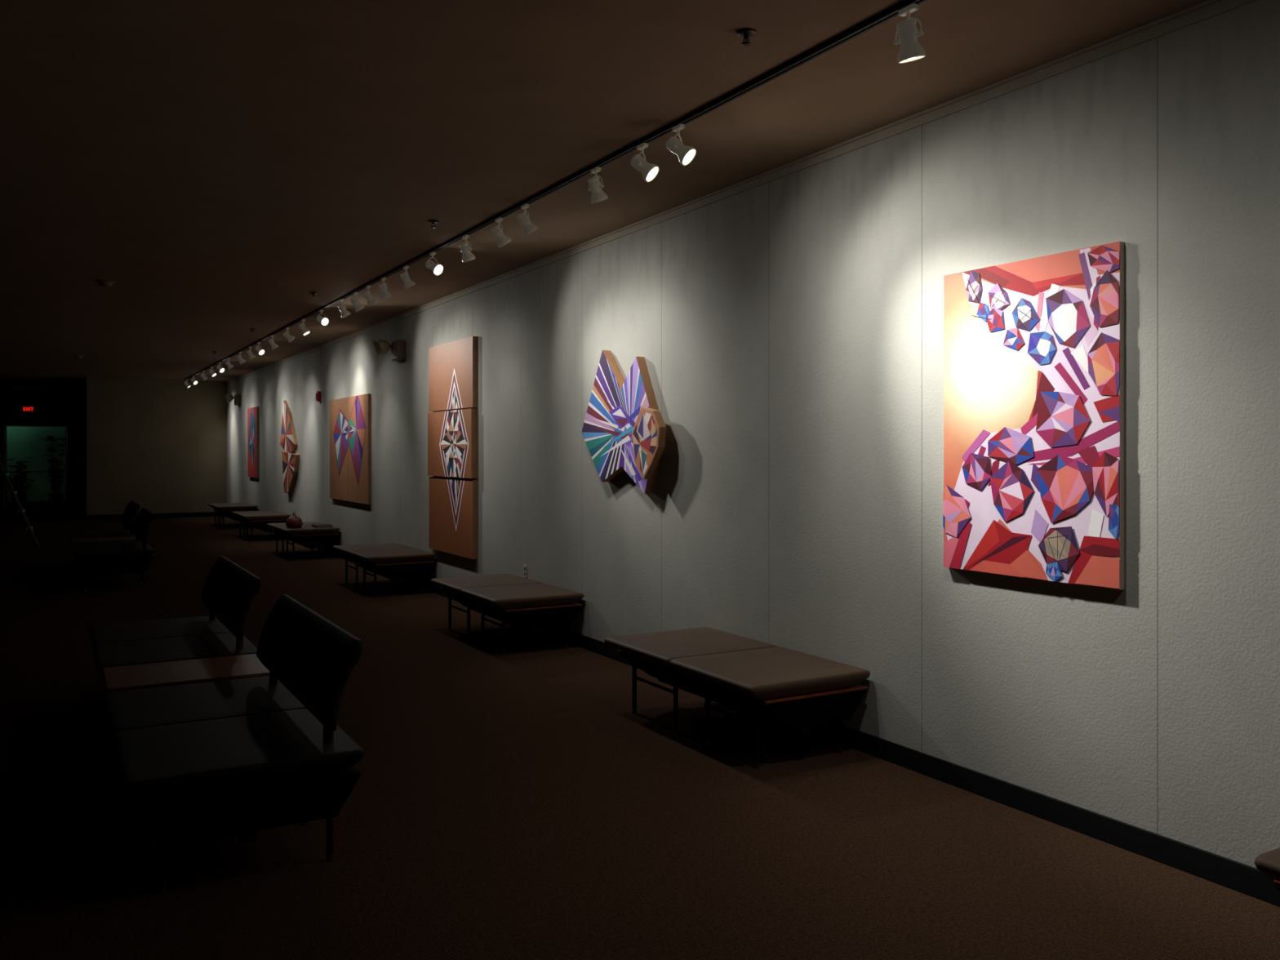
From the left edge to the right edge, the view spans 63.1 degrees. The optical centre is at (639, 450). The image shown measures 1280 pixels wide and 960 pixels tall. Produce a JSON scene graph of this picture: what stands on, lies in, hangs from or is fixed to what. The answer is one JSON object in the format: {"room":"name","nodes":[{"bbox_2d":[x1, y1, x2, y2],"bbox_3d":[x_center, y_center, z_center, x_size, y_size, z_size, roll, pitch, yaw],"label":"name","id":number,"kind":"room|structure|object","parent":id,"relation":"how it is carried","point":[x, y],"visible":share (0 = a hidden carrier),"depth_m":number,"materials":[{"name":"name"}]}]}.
{"room":"museum","nodes":[
{"label":"museum","id":0,"kind":"room"},
{"bbox_2d":[0,390,79,507],"bbox_3d":[-19.273,-0.035,28.170,7.240,3.270,0.220,0,0,-30],"label":"wall","id":1,"kind":"structure","parent":0,"point":[55,407],"depth_m":29.49,"materials":[{"name":"paint"}]},
{"bbox_2d":[3,423,69,507],"bbox_3d":[-17.050,0.430,29.428,1.610,2.340,0.262,0,0,-30],"label":"door","id":2,"kind":"structure","parent":1,"relation":"in","point":[36,456],"depth_m":29.37,"materials":[{"name":"glass"}]},
{"bbox_2d":[79,378,86,518],"bbox_3d":[-15.381,-0.035,28.766,0.120,3.270,10.780,0,0,-30],"label":"wall","id":3,"kind":"structure","parent":0,"point":[82,393],"depth_m":26.77,"materials":[{"name":"paint"}]},
{"bbox_2d":[86,377,226,515],"bbox_3d":[-11.380,-0.035,24.769,3.140,3.270,0.120,0,0,-30],"label":"wall","id":4,"kind":"structure","parent":0,"point":[160,446],"depth_m":24.65,"materials":[{"name":"paint"}]},
{"bbox_2d":[86,511,222,519],"bbox_3d":[-11.406,1.548,24.677,3.006,0.104,0.014,0,0,-30],"label":"baseboard","id":5,"kind":"structure","parent":4,"relation":"attached to","point":[199,513],"depth_m":24.77,"materials":[{"name":"black rubber"}]},
{"bbox_2d":[0,0,1207,391],"bbox_3d":[-9.832,-1.730,14.572,10.560,0.120,41.350,0,0,-30],"label":"ceiling","id":6,"kind":"structure","parent":0,"point":[224,164],"depth_m":5.45,"materials":[{"name":"paint"}]},
{"bbox_2d":[22,390,34,412],"bbox_3d":[-17.028,-1.365,28.994,0.280,0.610,0.059,0,0,-30],"label":"exit sign","id":7,"kind":"object","parent":6,"relation":"hanging from","point":[28,408],"visible":1,"depth_m":28.98,"materials":[{"name":"red"}]},
{"bbox_2d":[72,355,84,359],"bbox_3d":[-9.921,-1.643,18.400,0.170,0.054,0.170,0,0,-30],"label":"smoke detector","id":8,"kind":"object","parent":6,"relation":"attached to","point":[79,357],"visible":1,"depth_m":18.35,"materials":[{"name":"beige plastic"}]},
{"bbox_2d":[95,280,115,287],"bbox_3d":[-5.282,-1.643,10.294,0.170,0.054,0.170,0,0,-30],"label":"smoke detector","id":9,"kind":"object","parent":6,"relation":"attached to","point":[106,283],"visible":1,"depth_m":10.25,"materials":[{"name":"beige plastic"}]},
{"bbox_2d":[427,219,439,227],"bbox_3d":[-1.505,-1.645,7.584,0.084,0.050,0.084,0,0,-30],"label":"sprinkler","id":10,"kind":"object","parent":6,"relation":"attached to","point":[433,221],"visible":1,"depth_m":7.57,"materials":[{"name":"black metal"}]},
{"bbox_2d":[184,0,928,380],"bbox_3d":[-3.670,-1.659,12.115,0.038,0.022,28.700,0,0,-30],"label":"track","id":11,"kind":"object","parent":6,"relation":"attached to","point":[891,13],"visible":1,"depth_m":5.29,"materials":[{"name":"metal"}]},
{"bbox_2d":[184,379,191,388],"bbox_3d":[-10.536,-1.544,24.258,0.148,0.207,0.126,0,0,-30],"label":"track spotlight","id":12,"kind":"object","parent":11,"relation":"attached to","point":[186,384],"visible":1,"depth_m":24.23,"materials":[{"name":"white metal"}]},
{"bbox_2d":[191,375,197,385],"bbox_3d":[-9.889,-1.547,23.115,0.138,0.201,0.153,0,0,-30],"label":"track spotlight","id":13,"kind":"object","parent":11,"relation":"attached to","point":[195,382],"visible":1,"depth_m":23.09,"materials":[{"name":"white metal"}]},
{"bbox_2d":[200,370,208,380],"bbox_3d":[-9.057,-1.544,21.649,0.150,0.207,0.125,0,0,-30],"label":"track spotlight","id":14,"kind":"object","parent":11,"relation":"attached to","point":[202,375],"visible":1,"depth_m":21.62,"materials":[{"name":"white metal"}]},
{"bbox_2d":[208,366,216,377],"bbox_3d":[-8.411,-1.545,20.507,0.142,0.206,0.134,0,0,-30],"label":"track spotlight","id":15,"kind":"object","parent":11,"relation":"attached to","point":[211,371],"visible":1,"depth_m":20.49,"materials":[{"name":"white metal"}]},
{"bbox_2d":[216,362,224,373],"bbox_3d":[-7.868,-1.548,19.548,0.137,0.200,0.154,0,0,-30],"label":"track spotlight","id":16,"kind":"object","parent":11,"relation":"attached to","point":[219,367],"visible":1,"depth_m":19.53,"materials":[{"name":"white metal"}]},
{"bbox_2d":[225,357,233,369],"bbox_3d":[-7.332,-1.544,18.604,0.148,0.207,0.125,0,0,-30],"label":"track spotlight","id":17,"kind":"object","parent":11,"relation":"attached to","point":[228,363],"visible":1,"depth_m":18.57,"materials":[{"name":"white metal"}]},
{"bbox_2d":[236,351,245,364],"bbox_3d":[-6.691,-1.544,17.472,0.146,0.207,0.125,0,0,-30],"label":"track spotlight","id":18,"kind":"object","parent":11,"relation":"attached to","point":[239,357],"visible":1,"depth_m":17.45,"materials":[{"name":"white metal"}]},
{"bbox_2d":[246,346,255,359],"bbox_3d":[-6.198,-1.544,16.602,0.144,0.207,0.125,0,0,-30],"label":"track spotlight","id":19,"kind":"object","parent":11,"relation":"attached to","point":[251,356],"visible":1,"depth_m":16.57,"materials":[{"name":"white metal"}]},
{"bbox_2d":[254,342,265,355],"bbox_3d":[-5.799,-1.547,15.894,0.136,0.202,0.154,0,0,-30],"label":"track spotlight","id":20,"kind":"object","parent":11,"relation":"attached to","point":[260,352],"visible":1,"depth_m":15.87,"materials":[{"name":"white metal"}]},
{"bbox_2d":[268,334,278,349],"bbox_3d":[-5.261,-1.544,14.949,0.144,0.207,0.125,0,0,-30],"label":"track spotlight","id":21,"kind":"object","parent":11,"relation":"attached to","point":[271,341],"visible":1,"depth_m":14.92,"materials":[{"name":"white metal"}]},
{"bbox_2d":[282,327,294,342],"bbox_3d":[-4.718,-1.546,13.992,0.158,0.203,0.125,0,0,-30],"label":"track spotlight","id":22,"kind":"object","parent":11,"relation":"attached to","point":[286,334],"visible":1,"depth_m":13.97,"materials":[{"name":"white metal"}]},
{"bbox_2d":[298,319,310,335],"bbox_3d":[-4.223,-1.544,13.116,0.137,0.207,0.128,0,0,-30],"label":"track spotlight","id":23,"kind":"object","parent":11,"relation":"attached to","point":[305,331],"visible":1,"depth_m":13.09,"materials":[{"name":"white metal"}]},
{"bbox_2d":[315,309,328,325],"bbox_3d":[-3.734,-1.552,12.238,0.159,0.191,0.124,0,0,38],"label":"track spotlight","id":24,"kind":"object","parent":11,"relation":"attached to","point":[324,321],"visible":1,"depth_m":12.22,"materials":[{"name":"white metal"}]},
{"bbox_2d":[337,298,351,317],"bbox_3d":[-3.221,-1.545,11.354,0.125,0.206,0.123,0,0,29],"label":"track spotlight","id":25,"kind":"object","parent":11,"relation":"hanging from","point":[344,313],"visible":1,"depth_m":11.32,"materials":[{"name":"white metal"}]},
{"bbox_2d":[350,291,364,311],"bbox_3d":[-2.954,-1.544,10.878,0.148,0.207,0.125,0,0,-30],"label":"track spotlight","id":26,"kind":"object","parent":11,"relation":"attached to","point":[357,306],"visible":1,"depth_m":10.85,"materials":[{"name":"white metal"}]},
{"bbox_2d":[362,284,377,306],"bbox_3d":[-2.707,-1.544,10.443,0.148,0.207,0.124,0,0,-30],"label":"track spotlight","id":27,"kind":"object","parent":11,"relation":"attached to","point":[371,300],"visible":1,"depth_m":10.41,"materials":[{"name":"white metal"}]},
{"bbox_2d":[377,277,391,299],"bbox_3d":[-2.442,-1.545,9.978,0.124,0.206,0.123,0,0,-4],"label":"track spotlight","id":28,"kind":"object","parent":11,"relation":"hanging from","point":[383,288],"visible":1,"depth_m":9.94,"materials":[{"name":"white metal"}]},
{"bbox_2d":[399,265,415,288],"bbox_3d":[-2.086,-1.544,9.346,0.143,0.207,0.124,0,0,-30],"label":"track spotlight","id":29,"kind":"object","parent":11,"relation":"attached to","point":[404,276],"visible":1,"depth_m":9.31,"materials":[{"name":"white metal"}]},
{"bbox_2d":[425,251,443,275],"bbox_3d":[-1.718,-1.549,8.679,0.160,0.197,0.125,0,0,44],"label":"track spotlight","id":30,"kind":"object","parent":11,"relation":"attached to","point":[437,268],"visible":1,"depth_m":8.66,"materials":[{"name":"white metal"}]},
{"bbox_2d":[458,235,475,262],"bbox_3d":[-1.328,-1.545,8.007,0.134,0.206,0.123,0,0,-30],"label":"track spotlight","id":31,"kind":"object","parent":11,"relation":"hanging from","point":[465,250],"visible":1,"depth_m":7.98,"materials":[{"name":"white metal"}]},
{"bbox_2d":[490,217,511,248],"bbox_3d":[-0.991,-1.544,7.415,0.148,0.207,0.125,0,0,-30],"label":"track spotlight","id":32,"kind":"object","parent":11,"relation":"attached to","point":[497,232],"visible":1,"depth_m":7.38,"materials":[{"name":"white metal"}]},
{"bbox_2d":[516,204,537,235],"bbox_3d":[-0.760,-1.544,7.006,0.147,0.207,0.124,0,0,-30],"label":"track spotlight","id":33,"kind":"object","parent":11,"relation":"attached to","point":[523,219],"visible":1,"depth_m":6.97,"materials":[{"name":"white metal"}]},
{"bbox_2d":[586,166,608,204],"bbox_3d":[-0.248,-1.545,6.106,0.122,0.206,0.122,0,0,0],"label":"track spotlight","id":34,"kind":"object","parent":11,"relation":"hanging from","point":[598,195],"visible":1,"depth_m":6.07,"materials":[{"name":"white metal"}]},
{"bbox_2d":[630,142,659,182],"bbox_3d":[0.030,-1.546,5.611,0.140,0.204,0.146,0,0,-30],"label":"track spotlight","id":35,"kind":"object","parent":11,"relation":"attached to","point":[649,171],"visible":1,"depth_m":5.59,"materials":[{"name":"white metal"}]},
{"bbox_2d":[666,124,696,165],"bbox_3d":[0.212,-1.546,5.289,0.138,0.204,0.148,0,0,-30],"label":"track spotlight","id":36,"kind":"object","parent":11,"relation":"attached to","point":[686,154],"visible":1,"depth_m":5.27,"materials":[{"name":"white metal"}]},
{"bbox_2d":[893,3,925,63],"bbox_3d":[1.006,-1.546,3.885,0.116,0.203,0.113,0,0,9],"label":"track spotlight","id":37,"kind":"object","parent":11,"relation":"attached to","point":[910,50],"visible":1,"depth_m":3.85,"materials":[{"name":"white metal"}]},
{"bbox_2d":[735,27,756,46],"bbox_3d":[0.424,-1.645,4.160,0.084,0.050,0.084,0,0,-30],"label":"sprinkler","id":38,"kind":"object","parent":6,"relation":"attached to","point":[745,33],"visible":1,"depth_m":4.15,"materials":[{"name":"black metal"}]},
{"bbox_2d":[0,506,1279,959],"bbox_3d":[-9.832,1.660,14.572,10.560,0.120,41.350,0,0,-30],"label":"floor","id":39,"kind":"structure","parent":0,"point":[516,804],"depth_m":4.29,"materials":[{"name":"brown carpet"}]},
{"bbox_2d":[0,455,39,547],"bbox_3d":[-10.602,0.664,16.980,1.407,1.888,0.544,0,0,-30],"label":"handrail","id":40,"kind":"object","parent":39,"relation":"on","point":[21,510],"visible":1,"depth_m":17.01,"materials":[{"name":"metal"}]},
{"bbox_2d":[67,500,139,572],"bbox_3d":[-7.420,1.167,14.393,0.840,0.865,1.556,0,0,-30],"label":"bench","id":41,"kind":"object","parent":39,"relation":"on","point":[128,518],"visible":0.46,"depth_m":14.22,"materials":[{"name":"plastic"}]},
{"bbox_2d":[67,528,129,535],"bbox_3d":[-7.612,1.194,14.732,0.840,0.093,0.776,0,0,-30],"label":"seat cushion","id":42,"kind":"object","parent":41,"relation":"on","point":[113,531],"depth_m":14.64,"materials":[{"name":"leather"}]},
{"bbox_2d":[68,532,134,542],"bbox_3d":[-7.228,1.194,14.053,0.840,0.093,0.776,0,0,-30],"label":"seat cushion","id":43,"kind":"object","parent":41,"relation":"on","point":[115,534],"depth_m":14.03,"materials":[{"name":"leather"}]},
{"bbox_2d":[70,507,155,591],"bbox_3d":[-6.335,1.167,12.478,0.840,0.865,1.556,0,0,-30],"label":"bench","id":44,"kind":"object","parent":39,"relation":"on","point":[113,558],"visible":1,"depth_m":11.96,"materials":[{"name":"plastic"}]},
{"bbox_2d":[70,540,148,549],"bbox_3d":[-6.528,1.194,12.818,0.840,0.093,0.776,0,0,-30],"label":"seat cushion","id":45,"kind":"object","parent":44,"relation":"on","point":[123,543],"depth_m":12.73,"materials":[{"name":"leather"}]},
{"bbox_2d":[71,545,155,560],"bbox_3d":[-6.143,1.194,12.139,0.840,0.093,0.776,0,0,-30],"label":"seat cushion","id":46,"kind":"object","parent":44,"relation":"on","point":[113,553],"depth_m":11.90,"materials":[{"name":"leather"}]},
{"bbox_2d":[88,555,261,675],"bbox_3d":[-2.894,1.167,6.406,0.840,0.865,1.556,0,0,-30],"label":"bench","id":47,"kind":"object","parent":39,"relation":"on","point":[229,590],"visible":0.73,"depth_m":6.26,"materials":[{"name":"leather"}]},
{"bbox_2d":[88,615,231,647],"bbox_3d":[-3.087,1.194,6.745,0.840,0.093,0.776,0,0,-30],"label":"seat cushion","id":48,"kind":"object","parent":47,"relation":"on","point":[210,624],"depth_m":6.67,"materials":[{"name":"leather"}]},
{"bbox_2d":[92,632,257,675],"bbox_3d":[-2.702,1.194,6.066,0.840,0.093,0.776,0,0,-30],"label":"seat cushion","id":49,"kind":"object","parent":47,"relation":"on","point":[202,646],"depth_m":6.00,"materials":[{"name":"leather"}]},
{"bbox_2d":[102,653,269,777],"bbox_3d":[-2.356,1.373,5.435,0.780,0.455,0.560,0,0,-30],"label":"side table","id":50,"kind":"object","parent":39,"relation":"on","point":[144,676],"visible":0.52,"depth_m":5.37,"materials":[{"name":"laminate"}]},
{"bbox_2d":[208,502,257,528],"bbox_3d":[-8.608,1.373,21.995,0.780,0.453,1.556,0,0,-30],"label":"bench","id":51,"kind":"object","parent":39,"relation":"on","point":[226,509],"visible":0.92,"depth_m":21.45,"materials":[{"name":"brown leather"}]},
{"bbox_2d":[208,502,250,507],"bbox_3d":[-8.800,1.194,22.334,0.780,0.093,0.776,0,0,-30],"label":"seat cushion","id":52,"kind":"object","parent":51,"relation":"on","point":[218,504],"depth_m":22.19,"materials":[{"name":"brown leather"}]},
{"bbox_2d":[213,504,257,511],"bbox_3d":[-8.415,1.194,21.656,0.780,0.093,0.776,0,0,-30],"label":"seat cushion","id":53,"kind":"object","parent":51,"relation":"on","point":[220,507],"depth_m":21.40,"materials":[{"name":"brown leather"}]},
{"bbox_2d":[103,594,364,894],"bbox_3d":[-1.800,1.167,4.474,0.840,0.865,1.556,0,0,-30],"label":"bench","id":54,"kind":"object","parent":39,"relation":"on","point":[242,757],"visible":1,"depth_m":4.05,"materials":[{"name":"leather"}]},
{"bbox_2d":[103,675,306,736],"bbox_3d":[-1.992,1.194,4.814,0.840,0.093,0.776,0,0,-30],"label":"seat cushion","id":55,"kind":"object","parent":54,"relation":"on","point":[139,708],"depth_m":4.73,"materials":[{"name":"leather"}]},
{"bbox_2d":[111,708,364,799],"bbox_3d":[-1.607,1.194,4.135,0.840,0.093,0.776,0,0,-30],"label":"seat cushion","id":56,"kind":"object","parent":54,"relation":"on","point":[233,756],"depth_m":3.95,"materials":[{"name":"leather"}]},
{"bbox_2d":[231,510,291,541],"bbox_3d":[-6.931,1.373,19.037,0.780,0.453,1.556,0,0,-30],"label":"bench","id":57,"kind":"object","parent":39,"relation":"on","point":[259,520],"visible":0.91,"depth_m":18.49,"materials":[{"name":"brown leather"}]},
{"bbox_2d":[231,510,280,517],"bbox_3d":[-7.124,1.194,19.376,0.780,0.093,0.776,0,0,-30],"label":"seat cushion","id":58,"kind":"object","parent":57,"relation":"on","point":[237,513],"depth_m":19.27,"materials":[{"name":"brown leather"}]},
{"bbox_2d":[238,512,291,520],"bbox_3d":[-6.739,1.194,18.698,0.780,0.093,0.776,0,0,-30],"label":"seat cushion","id":59,"kind":"object","parent":57,"relation":"on","point":[253,516],"depth_m":18.44,"materials":[{"name":"brown leather"}]},
{"bbox_2d":[266,521,340,559],"bbox_3d":[-5.157,1.373,15.905,0.780,0.453,1.556,0,0,-30],"label":"bench","id":60,"kind":"object","parent":39,"relation":"on","point":[308,536],"visible":0.88,"depth_m":15.34,"materials":[{"name":"brown wood"}]},
{"bbox_2d":[285,511,302,528],"bbox_3d":[-5.123,1.032,15.430,0.238,0.229,0.340,0,0,-30],"label":"handbag","id":61,"kind":"object","parent":60,"relation":"on","point":[295,522],"visible":1,"depth_m":15.32,"materials":[{"name":"brown leather"}]},
{"bbox_2d":[266,521,323,530],"bbox_3d":[-5.349,1.194,16.244,0.780,0.093,0.776,0,0,-30],"label":"seat cushion","id":62,"kind":"object","parent":60,"relation":"on","point":[273,526],"depth_m":16.18,"materials":[{"name":"brown leather"}]},
{"bbox_2d":[275,524,340,535],"bbox_3d":[-4.964,1.194,15.566,0.780,0.093,0.776,0,0,-30],"label":"seat cushion","id":63,"kind":"object","parent":60,"relation":"on","point":[305,530],"depth_m":15.28,"materials":[{"name":"brown leather"}]},
{"bbox_2d":[311,523,333,528],"bbox_3d":[-4.744,1.128,15.553,0.240,0.036,0.340,0,0,-30],"label":"folder","id":64,"kind":"object","parent":60,"relation":"on","point":[326,525],"visible":1,"depth_m":15.43,"materials":[{"name":"black plastic"}]},
{"bbox_2d":[333,542,435,596],"bbox_3d":[-2.987,1.373,12.077,0.780,0.453,1.556,0,0,-30],"label":"bench","id":65,"kind":"object","parent":39,"relation":"on","point":[394,562],"visible":1,"depth_m":11.56,"materials":[{"name":"brown leather"}]},
{"bbox_2d":[333,542,411,556],"bbox_3d":[-3.180,1.194,12.416,0.780,0.093,0.776,0,0,-30],"label":"seat cushion","id":66,"kind":"object","parent":65,"relation":"on","point":[344,550],"depth_m":12.32,"materials":[{"name":"brown leather"}]},
{"bbox_2d":[349,547,435,564],"bbox_3d":[-2.795,1.194,11.738,0.780,0.093,0.776,0,0,-30],"label":"seat cushion","id":67,"kind":"object","parent":65,"relation":"on","point":[399,555],"depth_m":11.52,"materials":[{"name":"brown leather"}]},
{"bbox_2d":[430,573,583,654],"bbox_3d":[-1.163,1.373,8.858,0.780,0.453,1.556,0,0,-30],"label":"bench","id":68,"kind":"object","parent":39,"relation":"on","point":[531,606],"visible":1,"depth_m":8.38,"materials":[{"name":"brown leather"}]},
{"bbox_2d":[430,573,542,595],"bbox_3d":[-1.355,1.194,9.197,0.780,0.093,0.776,0,0,-30],"label":"seat cushion","id":69,"kind":"object","parent":68,"relation":"on","point":[451,585],"depth_m":9.11,"materials":[{"name":"brown leather"}]},
{"bbox_2d":[460,582,583,609],"bbox_3d":[-0.971,1.194,8.518,0.780,0.093,0.776,0,0,-30],"label":"seat cushion","id":70,"kind":"object","parent":68,"relation":"on","point":[526,596],"depth_m":8.32,"materials":[{"name":"brown leather"}]},
{"bbox_2d":[604,626,870,768],"bbox_3d":[0.493,1.373,5.935,0.780,0.453,1.556,0,0,-30],"label":"bench","id":71,"kind":"object","parent":39,"relation":"on","point":[793,691],"visible":1,"depth_m":5.53,"materials":[{"name":"brown leather"}]},
{"bbox_2d":[604,626,777,670],"bbox_3d":[0.301,1.194,6.274,0.780,0.093,0.776,0,0,-30],"label":"seat cushion","id":72,"kind":"object","parent":71,"relation":"on","point":[655,649],"depth_m":6.18,"materials":[{"name":"brown leather"}]},
{"bbox_2d":[670,646,870,699],"bbox_3d":[0.686,1.194,5.595,0.780,0.093,0.776,0,0,-30],"label":"seat cushion","id":73,"kind":"object","parent":71,"relation":"on","point":[763,673],"depth_m":5.42,"materials":[{"name":"brown leather"}]},
{"bbox_2d":[1253,847,1279,890],"bbox_3d":[2.455,1.373,2.472,0.780,0.453,1.556,0,0,-30],"label":"bench","id":74,"kind":"object","parent":39,"relation":"on","point":[1268,863],"visible":1,"depth_m":2.93,"materials":[{"name":"brown leather"}]},
{"bbox_2d":[226,0,1279,868],"bbox_3d":[-2.617,-0.035,12.367,0.120,3.270,30.100,0,0,-30],"label":"wall","id":75,"kind":"structure","parent":0,"point":[788,330],"depth_m":5.19,"materials":[{"name":"textured plaster"},{"name":"paint"}]},
{"bbox_2d":[224,394,240,405],"bbox_3d":[-9.297,-1.149,23.750,0.279,0.257,0.593,0,0,-30],"label":"emergency light","id":76,"kind":"object","parent":75,"relation":"attached to","point":[229,397],"visible":1,"depth_m":23.59,"materials":[{"name":"beige plastic"}]},
{"bbox_2d":[247,406,258,477],"bbox_3d":[-8.175,-0.165,22.011,0.039,1.470,1.156,0,0,-30],"label":"painting","id":77,"kind":"object","parent":75,"relation":"attached to","point":[253,412],"visible":1,"depth_m":21.86,"materials":[{"name":"paint"}]},
{"bbox_2d":[280,400,299,493],"bbox_3d":[-6.280,-0.066,18.636,0.069,1.683,1.509,0,0,-30],"label":"wall sculpture","id":78,"kind":"object","parent":75,"relation":"attached to","point":[288,442],"visible":1,"depth_m":18.56,"materials":[{"name":"plastic"}]},
{"bbox_2d":[315,391,320,401],"bbox_3d":[-5.143,-0.860,16.626,0.075,0.160,0.120,0,0,-30],"label":"fire alarm","id":79,"kind":"object","parent":75,"relation":"attached to","point":[317,395],"visible":1,"depth_m":16.59,"materials":[{"name":"red plastic"}]},
{"bbox_2d":[329,393,370,504],"bbox_3d":[-4.178,-0.015,14.957,0.040,1.490,2.193,0,0,-30],"label":"painting","id":80,"kind":"object","parent":75,"relation":"attached to","point":[350,416],"visible":1,"depth_m":14.84,"materials":[{"name":"paint"}]},
{"bbox_2d":[373,339,405,360],"bbox_3d":[-3.110,-1.229,12.831,0.279,0.257,0.593,0,0,-30],"label":"emergency light","id":81,"kind":"object","parent":75,"relation":"attached to","point":[397,347],"visible":1,"depth_m":12.69,"materials":[{"name":"beige plastic"}]},
{"bbox_2d":[427,336,477,559],"bbox_3d":[-2.015,-0.025,11.116,0.064,2.250,1.390,0,0,-30],"label":"triptych","id":82,"kind":"object","parent":75,"relation":"attached to","point":[452,435],"visible":1,"depth_m":10.98,"materials":[{"name":"paint"}]},
{"bbox_2d":[523,564,526,577],"bbox_3d":[-1.045,1.099,9.461,0.010,0.116,0.072,0,0,-30],"label":"power outlet","id":83,"kind":"object","parent":75,"relation":"attached to","point":[524,566],"visible":1,"depth_m":9.45,"materials":[{"name":"white plastic"}]},
{"bbox_2d":[581,350,666,493],"bbox_3d":[-0.138,-0.229,7.736,0.131,1.078,1.317,0,0,-30],"label":"wall sculpture","id":84,"kind":"object","parent":75,"relation":"attached to","point":[624,428],"visible":1,"depth_m":7.67,"materials":[{"name":"plastic"}]},
{"bbox_2d":[226,0,1256,384],"bbox_3d":[-2.679,-1.640,12.332,0.022,0.060,30.100,0,0,-30],"label":"trim","id":85,"kind":"structure","parent":75,"relation":"attached to","point":[1207,9],"depth_m":5.29,"materials":[{"name":"paint"}]},
{"bbox_2d":[242,520,1279,906],"bbox_3d":[-2.676,1.548,12.334,0.014,0.104,30.100,0,0,-30],"label":"baseboard","id":86,"kind":"structure","parent":75,"relation":"attached to","point":[1239,877],"depth_m":4.49,"materials":[{"name":"black rubber"}]},
{"bbox_2d":[942,241,1124,590],"bbox_3d":[1.700,-0.139,4.590,0.035,1.397,0.944,0,0,-30],"label":"painting","id":87,"kind":"object","parent":75,"relation":"attached to","point":[1033,348],"visible":1,"depth_m":4.52,"materials":[{"name":"paint"}]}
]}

